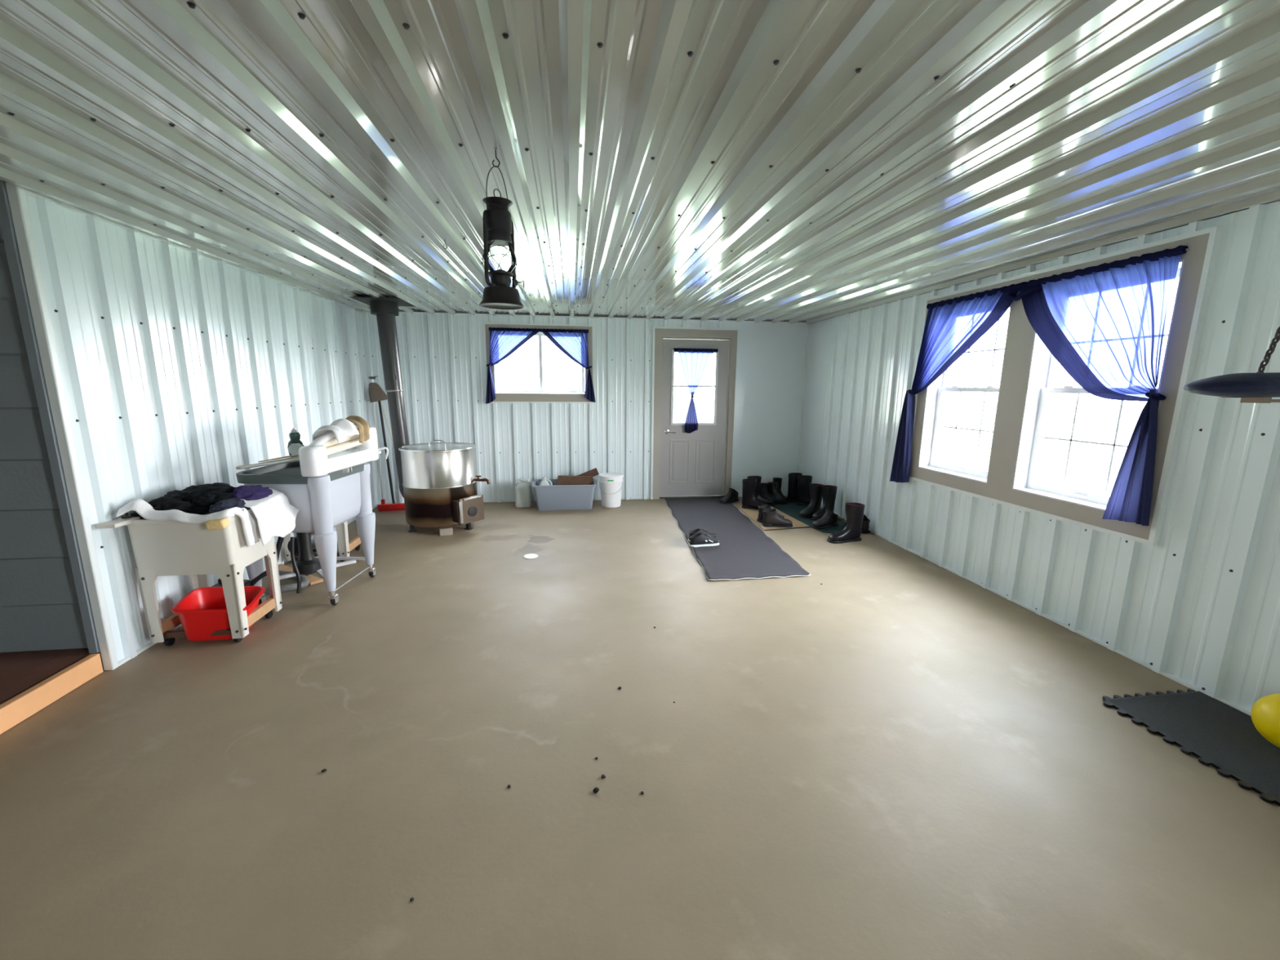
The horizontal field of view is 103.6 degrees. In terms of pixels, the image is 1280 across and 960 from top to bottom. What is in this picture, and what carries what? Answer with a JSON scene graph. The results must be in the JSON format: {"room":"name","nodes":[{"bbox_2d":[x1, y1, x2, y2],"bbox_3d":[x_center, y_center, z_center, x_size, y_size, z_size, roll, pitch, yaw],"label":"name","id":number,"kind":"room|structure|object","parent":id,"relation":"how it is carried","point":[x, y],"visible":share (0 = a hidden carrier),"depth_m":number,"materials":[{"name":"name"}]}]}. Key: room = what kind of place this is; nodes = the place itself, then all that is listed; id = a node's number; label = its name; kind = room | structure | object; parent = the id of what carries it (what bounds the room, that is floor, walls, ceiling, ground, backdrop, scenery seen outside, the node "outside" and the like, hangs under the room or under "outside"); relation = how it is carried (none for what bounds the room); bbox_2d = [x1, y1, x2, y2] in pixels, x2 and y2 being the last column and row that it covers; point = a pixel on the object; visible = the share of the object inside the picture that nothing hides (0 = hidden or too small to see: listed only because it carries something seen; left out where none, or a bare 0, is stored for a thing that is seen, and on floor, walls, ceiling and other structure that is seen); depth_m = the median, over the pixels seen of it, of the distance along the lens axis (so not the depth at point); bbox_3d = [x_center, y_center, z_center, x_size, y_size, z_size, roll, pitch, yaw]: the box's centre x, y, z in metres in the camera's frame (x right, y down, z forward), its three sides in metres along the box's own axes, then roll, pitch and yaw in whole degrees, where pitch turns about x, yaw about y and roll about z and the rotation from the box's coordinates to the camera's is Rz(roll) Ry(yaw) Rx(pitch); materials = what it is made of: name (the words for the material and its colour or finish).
{"room":"laundry room","nodes":[
{"label":"laundry room","id":0,"kind":"room"},
{"bbox_2d":[0,224,88,653],"bbox_3d":[-4.228,-0.187,2.213,2.970,2.200,0.018,-1,11,-8],"label":"wall","id":1,"kind":"structure","parent":0,"point":[40,608],"depth_m":2.46,"materials":[{"name":"grey"}]},
{"bbox_2d":[4,182,118,670],"bbox_3d":[-2.718,-0.155,2.390,0.046,2.298,0.035,-1,11,-8],"label":"trim","id":2,"kind":"structure","parent":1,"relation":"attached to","point":[16,195],"depth_m":2.35,"materials":[{"name":"white metal"}]},
{"bbox_2d":[0,648,102,704],"bbox_3d":[-4.046,1.229,0.889,2.937,0.098,3.160,-1,11,-8],"label":"floor","id":3,"kind":"structure","parent":0,"point":[20,672],"depth_m":2.44,"materials":[{"name":"red wood"}]},
{"bbox_2d":[26,194,377,662],"bbox_3d":[-2.955,-0.492,4.196,0.027,2.300,3.700,-1,11,-8],"label":"wall","id":4,"kind":"structure","parent":0,"point":[180,369],"depth_m":2.99,"materials":[{"name":"white metal"}]},
{"bbox_2d":[0,180,99,653],"bbox_3d":[-2.758,-0.206,2.370,0.036,2.191,0.045,-1,11,-8],"label":"trim","id":5,"kind":"structure","parent":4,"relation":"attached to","point":[6,218],"depth_m":2.33,"materials":[{"name":"grey metal"}]},
{"bbox_2d":[0,653,102,734],"bbox_3d":[-2.549,1.208,1.053,0.039,0.104,3.089,-1,11,-8],"label":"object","id":6,"kind":"structure","parent":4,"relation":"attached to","point":[32,700],"depth_m":2.30,"materials":[{"name":"brown wood"}]},
{"bbox_2d":[362,310,807,504],"bbox_3d":[-0.518,-0.869,6.342,5.435,2.300,0.027,-1,11,-8],"label":"wall","id":7,"kind":"structure","parent":0,"point":[442,356],"depth_m":6.32,"materials":[{"name":"white metal"}]},
{"bbox_2d":[361,311,809,503],"bbox_3d":[-0.519,-0.854,6.345,5.434,2.270,0.025,-1,11,-8],"label":"trim","id":8,"kind":"structure","parent":7,"relation":"attached to","point":[807,334],"depth_m":6.54,"materials":[{"name":"white metal"}]},
{"bbox_2d":[398,310,806,322],"bbox_3d":[0.122,-1.127,1.498,5.395,0.011,9.496,-1,11,-8],"label":"trim","id":9,"kind":"structure","parent":7,"relation":"attached to","point":[398,310],"depth_m":6.10,"materials":[{"name":"grey metal"}]},
{"bbox_2d":[0,496,1279,959],"bbox_3d":[-1.457,1.203,1.704,8.685,0.100,9.670,-1,11,-8],"label":"floor","id":10,"kind":"structure","parent":0,"point":[895,756],"depth_m":1.89,"materials":[{"name":"concrete"}]},
{"bbox_2d":[96,509,282,645],"bbox_3d":[-2.491,0.503,2.885,0.532,0.826,0.570,-1,11,-8],"label":"tub","id":11,"kind":"object","parent":10,"relation":"on","point":[160,548],"visible":0.67,"depth_m":2.73,"materials":[{"name":"plastic"}]},
{"bbox_2d":[129,496,195,519],"bbox_3d":[-2.587,0.146,2.757,0.317,0.116,0.251,-1,11,-8],"label":"garment","id":12,"kind":"object","parent":11,"relation":"in","point":[166,503],"visible":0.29,"depth_m":2.71,"materials":[{"name":"black fabric"}]},
{"bbox_2d":[115,498,259,546],"bbox_3d":[-2.408,0.244,2.684,0.560,0.303,0.186,-5,12,-27],"label":"rag","id":13,"kind":"object","parent":11,"relation":"on","point":[141,507],"visible":1,"depth_m":2.65,"materials":[{"name":"white fabric"}]},
{"bbox_2d":[160,483,237,515],"bbox_3d":[-2.504,0.104,2.878,0.436,0.149,0.338,-1,11,-8],"label":"garment","id":14,"kind":"object","parent":11,"relation":"in","point":[203,495],"visible":0.47,"depth_m":2.81,"materials":[{"name":"black fabric"}]},
{"bbox_2d":[213,482,233,487],"bbox_3d":[-2.550,0.087,3.005,0.386,0.146,0.188,-1,11,-8],"label":"garment","id":15,"kind":"object","parent":14,"relation":"on","point":[228,485],"visible":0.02,"depth_m":3.02,"materials":[{"name":"black fabric"}]},
{"bbox_2d":[208,497,250,513],"bbox_3d":[-2.297,0.142,2.830,0.186,0.078,0.284,-4,12,-24],"label":"garment","id":16,"kind":"object","parent":14,"relation":"on","point":[224,504],"visible":0.66,"depth_m":2.77,"materials":[{"name":"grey fabric"}]},
{"bbox_2d":[124,509,274,576],"bbox_3d":[-2.484,0.323,2.898,0.510,0.318,0.450,-1,11,-8],"label":"basin","id":17,"kind":"object","parent":11,"relation":"in","point":[160,548],"depth_m":2.71,"materials":[{"name":"plastic"}]},
{"bbox_2d":[204,517,229,530],"bbox_3d":[-2.236,0.233,2.664,0.087,0.058,0.061,-3,11,-16],"label":"sponge","id":18,"kind":"object","parent":11,"relation":"in","point":[220,523],"visible":1,"depth_m":2.64,"materials":[{"name":"yellow"}]},
{"bbox_2d":[240,486,299,546],"bbox_3d":[-2.278,0.207,3.007,0.299,0.292,0.361,-1,11,-8],"label":"rag","id":19,"kind":"object","parent":11,"relation":"hanging from","point":[275,516],"visible":0.72,"depth_m":2.99,"materials":[{"name":"white fabric"}]},
{"bbox_2d":[231,484,272,500],"bbox_3d":[-2.319,0.075,2.979,0.196,0.094,0.263,1,10,1],"label":"garment","id":20,"kind":"object","parent":19,"relation":"on","point":[251,492],"visible":0.72,"depth_m":2.94,"materials":[{"name":"purple fabric"}]},
{"bbox_2d":[171,586,265,641],"bbox_3d":[-2.426,0.781,2.934,0.367,0.250,0.328,-3,11,-19],"label":"plastic bin","id":21,"kind":"object","parent":10,"relation":"on","point":[202,611],"visible":0.79,"depth_m":2.84,"materials":[{"name":"red plastic"}]},
{"bbox_2d":[211,578,250,586],"bbox_3d":[-2.594,0.731,3.201,0.180,0.259,0.140,-1,11,-8],"label":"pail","id":22,"kind":"object","parent":10,"relation":"on","point":[246,582],"visible":0.17,"depth_m":3.19,"materials":[{"name":"black plastic"}]},
{"bbox_2d":[263,569,309,595],"bbox_3d":[-2.566,0.750,3.565,0.338,0.076,0.436,2,11,6],"label":"hose","id":23,"kind":"object","parent":10,"relation":"on","point":[304,580],"visible":0.48,"depth_m":3.56,"materials":[{"name":"grey"}]},
{"bbox_2d":[278,564,323,585],"bbox_3d":[-2.654,0.725,3.879,0.620,0.022,0.090,7,12,30],"label":"wood board","id":24,"kind":"object","parent":10,"relation":"on","point":[313,580],"visible":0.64,"depth_m":3.80,"materials":[{"name":"brown wood"}]},
{"bbox_2d":[235,422,388,604],"bbox_3d":[-2.251,0.210,3.485,0.690,1.185,0.821,0,10,-1],"label":"washer","id":25,"kind":"object","parent":10,"relation":"on","point":[329,488],"visible":0.77,"depth_m":3.31,"materials":[{"name":"white metal"}]},
{"bbox_2d":[235,456,298,469],"bbox_3d":[-2.364,-0.125,3.298,0.460,0.091,0.046,-4,11,-22],"label":"paddle","id":26,"kind":"object","parent":25,"relation":"on","point":[240,466],"visible":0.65,"depth_m":3.26,"materials":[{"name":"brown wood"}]},
{"bbox_2d":[240,457,299,468],"bbox_3d":[-2.393,-0.136,3.418,0.358,0.061,0.490,0,10,-1],"label":"washer lid","id":27,"kind":"object","parent":25,"relation":"on","point":[293,460],"visible":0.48,"depth_m":3.19,"materials":[{"name":"beige wood"}]},
{"bbox_2d":[257,453,298,462],"bbox_3d":[-2.380,-0.148,3.349,0.259,0.050,0.017,-5,12,-25],"label":"wooden stick","id":28,"kind":"object","parent":27,"relation":"on","point":[297,454],"visible":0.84,"depth_m":3.34,"materials":[{"name":"brown wood"}]},
{"bbox_2d":[287,427,304,457],"bbox_3d":[-2.322,-0.252,3.397,0.097,0.198,0.062,-6,12,-32],"label":"soap bottle","id":29,"kind":"object","parent":27,"relation":"on","point":[295,443],"visible":0.78,"depth_m":3.38,"materials":[{"name":"teal plastic"}]},
{"bbox_2d":[235,460,364,533],"bbox_3d":[-2.281,0.109,3.465,0.619,0.405,0.652,-1,11,-8],"label":"tub","id":30,"kind":"object","parent":25,"relation":"in","point":[325,502],"depth_m":3.23,"materials":[{"name":"grey"}]},
{"bbox_2d":[311,418,359,447],"bbox_3d":[-2.010,-0.289,3.323,0.198,0.223,0.255,1,10,1],"label":"cloth","id":31,"kind":"object","parent":25,"relation":"on","point":[343,428],"visible":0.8,"depth_m":3.31,"materials":[{"name":"white fabric"}]},
{"bbox_2d":[345,415,369,443],"bbox_3d":[-2.003,-0.356,3.529,0.230,0.183,0.148,3,11,14],"label":"cloth","id":32,"kind":"object","parent":25,"relation":"on","point":[363,426],"visible":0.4,"depth_m":3.52,"materials":[{"name":"beige fabric"}]},
{"bbox_2d":[283,521,361,562],"bbox_3d":[-2.664,0.289,4.248,0.510,0.747,0.450,-1,11,-8],"label":"stand","id":33,"kind":"object","parent":10,"relation":"on","point":[344,546],"visible":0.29,"depth_m":4.12,"materials":[{"name":"plastic"}]},
{"bbox_2d":[376,459,380,504],"bbox_3d":[-3.103,-0.269,5.942,0.012,1.219,0.219,-4,11,-23],"label":"rod","id":34,"kind":"object","parent":10,"relation":"on","point":[376,460],"visible":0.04,"depth_m":5.95,"materials":[{"name":"silver metal"}]},
{"bbox_2d":[368,382,395,503],"bbox_3d":[-3.015,-0.394,5.901,0.223,1.465,0.168,-1,11,-8],"label":"shovel","id":35,"kind":"object","parent":10,"relation":"on","point":[376,393],"visible":0.85,"depth_m":5.84,"materials":[{"name":"black metal"}]},
{"bbox_2d":[381,404,394,448],"bbox_3d":[-2.905,-0.283,6.025,0.313,1.221,0.018,3,11,11],"label":"pole","id":36,"kind":"object","parent":10,"relation":"on","point":[382,406],"visible":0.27,"depth_m":5.97,"materials":[{"name":"beige"}]},
{"bbox_2d":[371,402,404,511],"bbox_3d":[-2.942,-0.283,5.886,0.353,1.271,0.268,-1,11,-8],"label":"push broom","id":37,"kind":"object","parent":10,"relation":"on","point":[383,507],"visible":0.77,"depth_m":5.88,"materials":[{"name":"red plastic"}]},
{"bbox_2d":[398,440,490,533],"bbox_3d":[-2.006,0.043,5.165,0.855,0.910,0.736,7,13,33],"label":"stove","id":38,"kind":"object","parent":10,"relation":"on","point":[439,479],"visible":1,"depth_m":4.91,"materials":[{"name":"metal"}]},
{"bbox_2d":[376,313,409,497],"bbox_3d":[-2.484,-0.708,5.255,0.358,1.999,0.188,2,11,10],"label":"stovepipe","id":39,"kind":"object","parent":38,"relation":"attached to","point":[386,322],"visible":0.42,"depth_m":5.16,"materials":[{"name":"grey metal"}]},
{"bbox_2d":[473,475,490,484],"bbox_3d":[-1.622,-0.002,5.156,0.178,0.087,0.033,1,11,4],"label":"tap","id":40,"kind":"object","parent":38,"relation":"on","point":[477,479],"depth_m":5.15,"materials":[{"name":"gold metal"}]},
{"bbox_2d":[439,526,453,536],"bbox_3d":[-1.922,0.505,4.990,0.120,0.068,0.100,-4,12,-24],"label":"wood block","id":41,"kind":"object","parent":10,"relation":"on","point":[447,531],"visible":0.86,"depth_m":4.95,"materials":[{"name":"beige wood"}]},
{"bbox_2d":[515,478,531,507],"bbox_3d":[-1.429,0.151,6.166,0.191,0.339,0.220,-1,11,-10],"label":"water jug","id":42,"kind":"object","parent":10,"relation":"on","point":[522,489],"visible":1,"depth_m":6.08,"materials":[{"name":"plastic"}]},
{"bbox_2d":[523,553,537,559],"bbox_3d":[-0.947,0.659,4.362,0.128,0.008,0.128,-1,11,-8],"label":"drain cover","id":43,"kind":"object","parent":10,"relation":"on","point":[530,556],"visible":1,"depth_m":4.34,"materials":[{"name":"white"}]},
{"bbox_2d":[531,478,597,511],"bbox_3d":[-0.914,0.175,6.128,0.786,0.316,0.434,-1,11,-8],"label":"storage tote","id":44,"kind":"object","parent":10,"relation":"on","point":[554,497],"visible":0.97,"depth_m":5.95,"materials":[{"name":"grey plastic"}]},
{"bbox_2d":[538,476,552,485],"bbox_3d":[-1.155,0.128,6.147,0.174,0.333,0.156,-1,11,-8],"label":"milk jug","id":45,"kind":"object","parent":44,"relation":"in","point":[544,482],"visible":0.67,"depth_m":6.10,"materials":[{"name":"plastic"}]},
{"bbox_2d":[558,475,592,485],"bbox_3d":[-0.789,0.072,6.166,0.428,0.269,0.084,0,11,-5],"label":"board","id":46,"kind":"object","parent":44,"relation":"in","point":[562,480],"visible":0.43,"depth_m":6.12,"materials":[{"name":"wood"}]},
{"bbox_2d":[577,467,599,476],"bbox_3d":[-0.733,-0.023,6.187,0.461,0.255,0.030,-1,11,-8],"label":"board","id":47,"kind":"object","parent":44,"relation":"in","point":[593,472],"visible":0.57,"depth_m":6.18,"materials":[{"name":"brown wood"}]},
{"bbox_2d":[593,786,599,793],"bbox_3d":[-0.161,1.132,1.841,0.021,0.011,0.020,-9,14,-40],"label":"clod","id":48,"kind":"object","parent":10,"relation":"on","point":[596,789],"visible":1,"depth_m":1.84,"materials":[{"name":"black soil"}]},
{"bbox_2d":[598,472,623,507],"bbox_3d":[-0.355,0.125,6.205,0.306,0.394,0.306,1,11,4],"label":"bucket","id":49,"kind":"object","parent":10,"relation":"on","point":[611,483],"visible":1,"depth_m":6.11,"materials":[{"name":"white plastic"}]},
{"bbox_2d":[719,488,738,503],"bbox_3d":[1.147,0.197,6.475,0.322,0.185,0.126,-9,14,-42],"label":"shoe","id":50,"kind":"object","parent":10,"relation":"on","point":[731,496],"visible":1,"depth_m":6.45,"materials":[{"name":"leather"}]},
{"bbox_2d":[663,497,810,580],"bbox_3d":[0.832,0.496,5.291,0.849,0.023,2.917,0,11,-4],"label":"runner mat","id":51,"kind":"object","parent":10,"relation":"on","point":[744,551],"visible":0.91,"depth_m":4.67,"materials":[{"name":"grey"}]},
{"bbox_2d":[688,528,717,541],"bbox_3d":[0.603,0.520,4.830,0.292,0.118,0.110,-4,11,-21],"label":"shoe","id":52,"kind":"object","parent":51,"relation":"on","point":[698,530],"visible":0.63,"depth_m":4.81,"materials":[{"name":"black"}]},
{"bbox_2d":[688,533,719,546],"bbox_3d":[0.600,0.547,4.681,0.292,0.118,0.110,-3,11,-17],"label":"shoe","id":53,"kind":"object","parent":51,"relation":"on","point":[699,540],"visible":1,"depth_m":4.65,"materials":[{"name":"black"}]},
{"bbox_2d":[734,503,811,530],"bbox_3d":[1.485,0.407,5.836,0.560,0.007,1.208,-1,11,-8],"label":"bamboo mat","id":54,"kind":"object","parent":10,"relation":"on","point":[753,514],"visible":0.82,"depth_m":5.61,"materials":[{"name":"beige wood"}]},
{"bbox_2d":[742,478,767,510],"bbox_3d":[1.408,0.174,6.109,0.349,0.355,0.149,4,11,20],"label":"rubber boot","id":55,"kind":"object","parent":54,"relation":"on","point":[749,500],"visible":0.84,"depth_m":6.09,"materials":[{"name":"black rubber"}]},
{"bbox_2d":[746,475,773,506],"bbox_3d":[1.511,0.135,6.312,0.349,0.360,0.149,1,11,2],"label":"rubber boot","id":56,"kind":"object","parent":54,"relation":"on","point":[757,495],"visible":0.51,"depth_m":6.28,"materials":[{"name":"black rubber"}]},
{"bbox_2d":[756,504,784,523],"bbox_3d":[1.450,0.363,5.559,0.322,0.185,0.126,-3,11,-19],"label":"boot","id":57,"kind":"object","parent":54,"relation":"on","point":[761,508],"visible":0.51,"depth_m":5.50,"materials":[{"name":"brown leather"}]},
{"bbox_2d":[762,508,792,527],"bbox_3d":[1.467,0.399,5.365,0.322,0.185,0.126,1,10,0],"label":"boot","id":58,"kind":"object","parent":54,"relation":"on","point":[771,517],"visible":1,"depth_m":5.33,"materials":[{"name":"brown leather"}]},
{"bbox_2d":[772,497,845,533],"bbox_3d":[1.954,0.395,5.933,0.545,0.006,1.660,-1,11,-8],"label":"mat","id":59,"kind":"object","parent":10,"relation":"on","point":[791,508],"visible":0.38,"depth_m":5.82,"materials":[{"name":"carpet"}]},
{"bbox_2d":[759,482,778,504],"bbox_3d":[1.651,0.169,6.477,0.126,0.235,0.322,-8,13,-37],"label":"boot","id":60,"kind":"object","parent":59,"relation":"on","point":[763,488],"visible":0.52,"depth_m":6.47,"materials":[{"name":"black rubber"}]},
{"bbox_2d":[767,481,786,504],"bbox_3d":[1.757,0.163,6.497,0.126,0.240,0.322,-4,11,-22],"label":"boot","id":61,"kind":"object","parent":59,"relation":"on","point":[772,486],"visible":0.55,"depth_m":6.50,"materials":[{"name":"black rubber"}]},
{"bbox_2d":[773,477,786,502],"bbox_3d":[1.825,0.123,6.607,0.126,0.280,0.322,0,11,-3],"label":"boot","id":62,"kind":"object","parent":59,"relation":"on","point":[779,480],"visible":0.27,"depth_m":6.62,"materials":[{"name":"black rubber"}]},
{"bbox_2d":[787,472,802,502],"bbox_3d":[2.091,0.098,6.524,0.349,0.365,0.149,3,11,12],"label":"rubber boot","id":63,"kind":"object","parent":59,"relation":"on","point":[793,477],"visible":0.55,"depth_m":6.50,"materials":[{"name":"black rubber"}]},
{"bbox_2d":[796,475,821,507],"bbox_3d":[2.140,0.138,6.296,0.349,0.370,0.149,5,11,24],"label":"rubber boot","id":64,"kind":"object","parent":59,"relation":"on","point":[803,481],"visible":0.63,"depth_m":6.29,"materials":[{"name":"black rubber"}]},
{"bbox_2d":[799,483,823,518],"bbox_3d":[1.976,0.234,5.809,0.349,0.355,0.149,-8,14,-39],"label":"rubber boot","id":65,"kind":"object","parent":59,"relation":"on","point":[815,489],"visible":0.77,"depth_m":5.79,"materials":[{"name":"black rubber"}]},
{"bbox_2d":[811,484,837,519],"bbox_3d":[2.083,0.254,5.694,0.349,0.360,0.149,-8,14,-39],"label":"rubber boot","id":66,"kind":"object","parent":59,"relation":"on","point":[828,492],"visible":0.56,"depth_m":5.68,"materials":[{"name":"black rubber"}]},
{"bbox_2d":[811,509,838,528],"bbox_3d":[1.969,0.405,5.355,0.322,0.185,0.126,-5,12,-27],"label":"shoe","id":67,"kind":"object","parent":59,"relation":"on","point":[829,519],"visible":1,"depth_m":5.33,"materials":[{"name":"leather"}]},
{"bbox_2d":[844,514,870,533],"bbox_3d":[2.275,0.427,5.271,0.126,0.185,0.322,-2,11,-12],"label":"shoe","id":68,"kind":"object","parent":59,"relation":"on","point":[865,524],"visible":0.48,"depth_m":5.13,"materials":[{"name":"rubber"}]},
{"bbox_2d":[826,502,865,543],"bbox_3d":[1.989,0.411,4.863,0.349,0.365,0.149,-2,11,-15],"label":"rubber boot","id":69,"kind":"object","parent":10,"relation":"on","point":[851,532],"visible":1,"depth_m":4.84,"materials":[{"name":"black rubber"}]},
{"bbox_2d":[1102,688,1279,805],"bbox_3d":[2.564,1.188,1.663,0.566,0.011,1.628,-1,11,-8],"label":"floor mat","id":70,"kind":"object","parent":10,"relation":"on","point":[1223,737],"visible":1,"depth_m":2.17,"materials":[{"name":"black rubber"}]},
{"bbox_2d":[1250,693,1279,747],"bbox_3d":[2.669,0.992,2.052,0.230,0.233,0.230,-1,11,-8],"label":"ball","id":71,"kind":"object","parent":70,"relation":"on","point":[1265,712],"visible":1,"depth_m":2.06,"materials":[{"name":"yellow plastic"}]},
{"bbox_2d":[0,0,1279,324],"bbox_3d":[-1.335,-1.090,1.267,8.484,0.030,9.620,-1,11,-8],"label":"ceiling","id":72,"kind":"structure","parent":0,"point":[775,161],"depth_m":1.70,"materials":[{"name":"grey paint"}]},
{"bbox_2d":[350,296,415,315],"bbox_3d":[-2.575,-1.732,5.074,0.460,0.129,0.520,-1,11,-8],"label":"flange","id":73,"kind":"object","parent":72,"relation":"attached to","point":[389,305],"depth_m":4.97,"materials":[{"name":"black metal"}]},
{"bbox_2d":[492,146,500,167],"bbox_3d":[-0.523,-1.170,1.829,0.028,0.064,0.011,-1,11,-8],"label":"ceiling hook","id":74,"kind":"object","parent":72,"relation":"attached to","point":[495,148],"visible":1,"depth_m":1.83,"materials":[{"name":"black metal"}]},
{"bbox_2d":[479,165,524,309],"bbox_3d":[-0.525,-0.903,1.879,0.168,0.490,0.168,7,13,33],"label":"lantern","id":75,"kind":"object","parent":74,"relation":"hanging from","point":[498,224],"visible":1,"depth_m":1.85,"materials":[{"name":"metal"}]},
{"bbox_2d":[482,196,512,246],"bbox_3d":[-0.524,-0.958,1.868,0.108,0.150,0.108,7,13,33],"label":"hood","id":76,"kind":"object","parent":75,"relation":"attached to","point":[498,222],"depth_m":1.83,"materials":[{"name":"metal"}]},
{"bbox_2d":[1182,326,1279,403],"bbox_3d":[2.227,-0.704,1.718,0.600,0.892,0.234,-1,11,-8],"label":"swing seat","id":77,"kind":"object","parent":72,"relation":"hanging from","point":[1260,387],"visible":1,"depth_m":1.71,"materials":[{"name":"blue plastic"}]},
{"bbox_2d":[799,200,1279,712],"bbox_3d":[2.797,-0.040,2.026,0.027,2.300,9.620,-1,11,-8],"label":"wall","id":78,"kind":"structure","parent":0,"point":[1200,606],"depth_m":2.65,"materials":[{"name":"white metal"}]},
{"bbox_2d":[24,188,1279,324],"bbox_3d":[0.127,-1.111,1.462,5.435,0.026,9.620,-1,11,-8],"label":"trim","id":79,"kind":"structure","parent":78,"relation":"attached to","point":[28,192],"depth_m":3.41,"materials":[{"name":"white metal"}]},
{"bbox_2d":[117,496,1251,715],"bbox_3d":[0.107,1.119,1.875,5.434,0.030,9.620,-1,11,-8],"label":"baseboard","id":80,"kind":"structure","parent":78,"relation":"attached to","point":[148,645],"depth_m":3.04,"materials":[{"name":"white metal"}]},
{"bbox_3d":[-0.631,-0.736,6.446,5.635,2.600,0.150,-1,11,-8],"label":"wall","id":81,"kind":"structure","parent":0,"visible":0},
{"bbox_2d":[483,322,594,403],"bbox_3d":[-1.225,-1.428,6.215,1.305,0.947,0.184,-1,11,-8],"label":"window","id":82,"kind":"structure","parent":81,"relation":"in","point":[502,396],"depth_m":6.18,"materials":[{"name":"beige paint"}]},
{"bbox_2d":[488,327,588,333],"bbox_3d":[-1.206,-1.792,6.037,1.182,0.046,0.047,-1,11,-8],"label":"curtain rod","id":83,"kind":"object","parent":82,"relation":"attached to","point":[492,329],"visible":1,"depth_m":6.02,"materials":[{"name":"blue fabric"}]},
{"bbox_2d":[485,329,537,404],"bbox_3d":[-1.530,-1.351,6.056,0.668,0.865,0.095,-1,11,-8],"label":"curtain","id":84,"kind":"object","parent":83,"relation":"hanging from","point":[503,344],"visible":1,"depth_m":6.02,"materials":[{"name":"blue fabric"}]},
{"bbox_2d":[542,331,595,402],"bbox_3d":[-0.866,-1.375,6.161,0.639,0.835,0.093,0,11,-4],"label":"curtain","id":85,"kind":"object","parent":83,"relation":"hanging from","point":[574,345],"visible":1,"depth_m":6.12,"materials":[{"name":"blue fabric"}]},
{"bbox_2d":[650,326,738,499],"bbox_3d":[0.687,-0.835,6.588,1.057,2.165,0.180,-1,11,-8],"label":"door frame","id":86,"kind":"structure","parent":81,"relation":"attached to","point":[660,334],"depth_m":6.46,"materials":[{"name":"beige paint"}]},
{"bbox_2d":[660,338,728,496],"bbox_3d":[0.702,-0.782,6.551,0.853,2.022,0.099,-1,11,-8],"label":"door","id":87,"kind":"structure","parent":81,"relation":"in","point":[692,464],"depth_m":6.61,"materials":[{"name":"paint"}]},
{"bbox_2d":[673,347,718,351],"bbox_3d":[0.708,-1.640,6.363,0.579,0.044,0.045,-1,11,-8],"label":"curtain rod","id":88,"kind":"object","parent":87,"relation":"attached to","point":[674,348],"visible":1,"depth_m":6.35,"materials":[{"name":"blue fabric"}]},
{"bbox_2d":[678,350,713,433],"bbox_3d":[0.705,-1.120,6.452,0.465,1.045,0.051,-1,11,-8],"label":"curtain","id":89,"kind":"object","parent":88,"relation":"hanging from","point":[695,365],"visible":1,"depth_m":6.42,"materials":[{"name":"blue fabric"}]},
{"bbox_3d":[2.874,0.088,2.162,0.150,2.600,9.820,-1,11,-8],"label":"wall","id":90,"kind":"structure","parent":0,"visible":0},
{"bbox_2d":[909,226,1223,546],"bbox_3d":[2.664,-0.607,3.496,0.186,1.568,2.000,-1,11,-8],"label":"window","id":91,"kind":"structure","parent":90,"relation":"in","point":[1028,374],"depth_m":3.34,"materials":[{"name":"beige paint"}]},
{"bbox_2d":[926,245,1190,308],"bbox_3d":[2.558,-1.297,3.363,0.052,0.050,1.835,-1,11,-8],"label":"curtain rod","id":92,"kind":"object","parent":91,"relation":"attached to","point":[1180,250],"visible":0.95,"depth_m":2.99,"materials":[{"name":"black metal"}]},
{"bbox_2d":[889,288,1019,482],"bbox_3d":[2.444,-0.642,4.064,0.096,1.535,1.134,-1,11,-6],"label":"curtain","id":93,"kind":"object","parent":92,"relation":"hanging from","point":[950,331],"visible":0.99,"depth_m":4.10,"materials":[{"name":"blue fabric"}]},
{"bbox_2d":[1006,284,1042,301],"bbox_3d":[2.546,-1.232,3.341,0.050,0.071,0.250,-1,11,-10],"label":"bunch","id":94,"kind":"object","parent":92,"relation":"hanging from","point":[1015,298],"visible":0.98,"depth_m":3.33,"materials":[{"name":"blue fabric"}]},
{"bbox_2d":[1018,254,1181,525],"bbox_3d":[2.592,-0.512,3.010,0.084,1.385,1.015,-1,11,-9],"label":"curtain","id":95,"kind":"object","parent":92,"relation":"hanging from","point":[1105,329],"visible":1,"depth_m":2.75,"materials":[{"name":"blue fabric"}]},
{"label":"outside","id":96,"kind":"structure","parent":0,"visible":0},
{"bbox_2d":[672,402,1142,496],"bbox_3d":[-0.015,1.785,0.331,120.000,0.001,120.000,-1,11,-8],"label":"ground","id":97,"kind":"structure","parent":96,"point":[1089,464],"depth_m":19.31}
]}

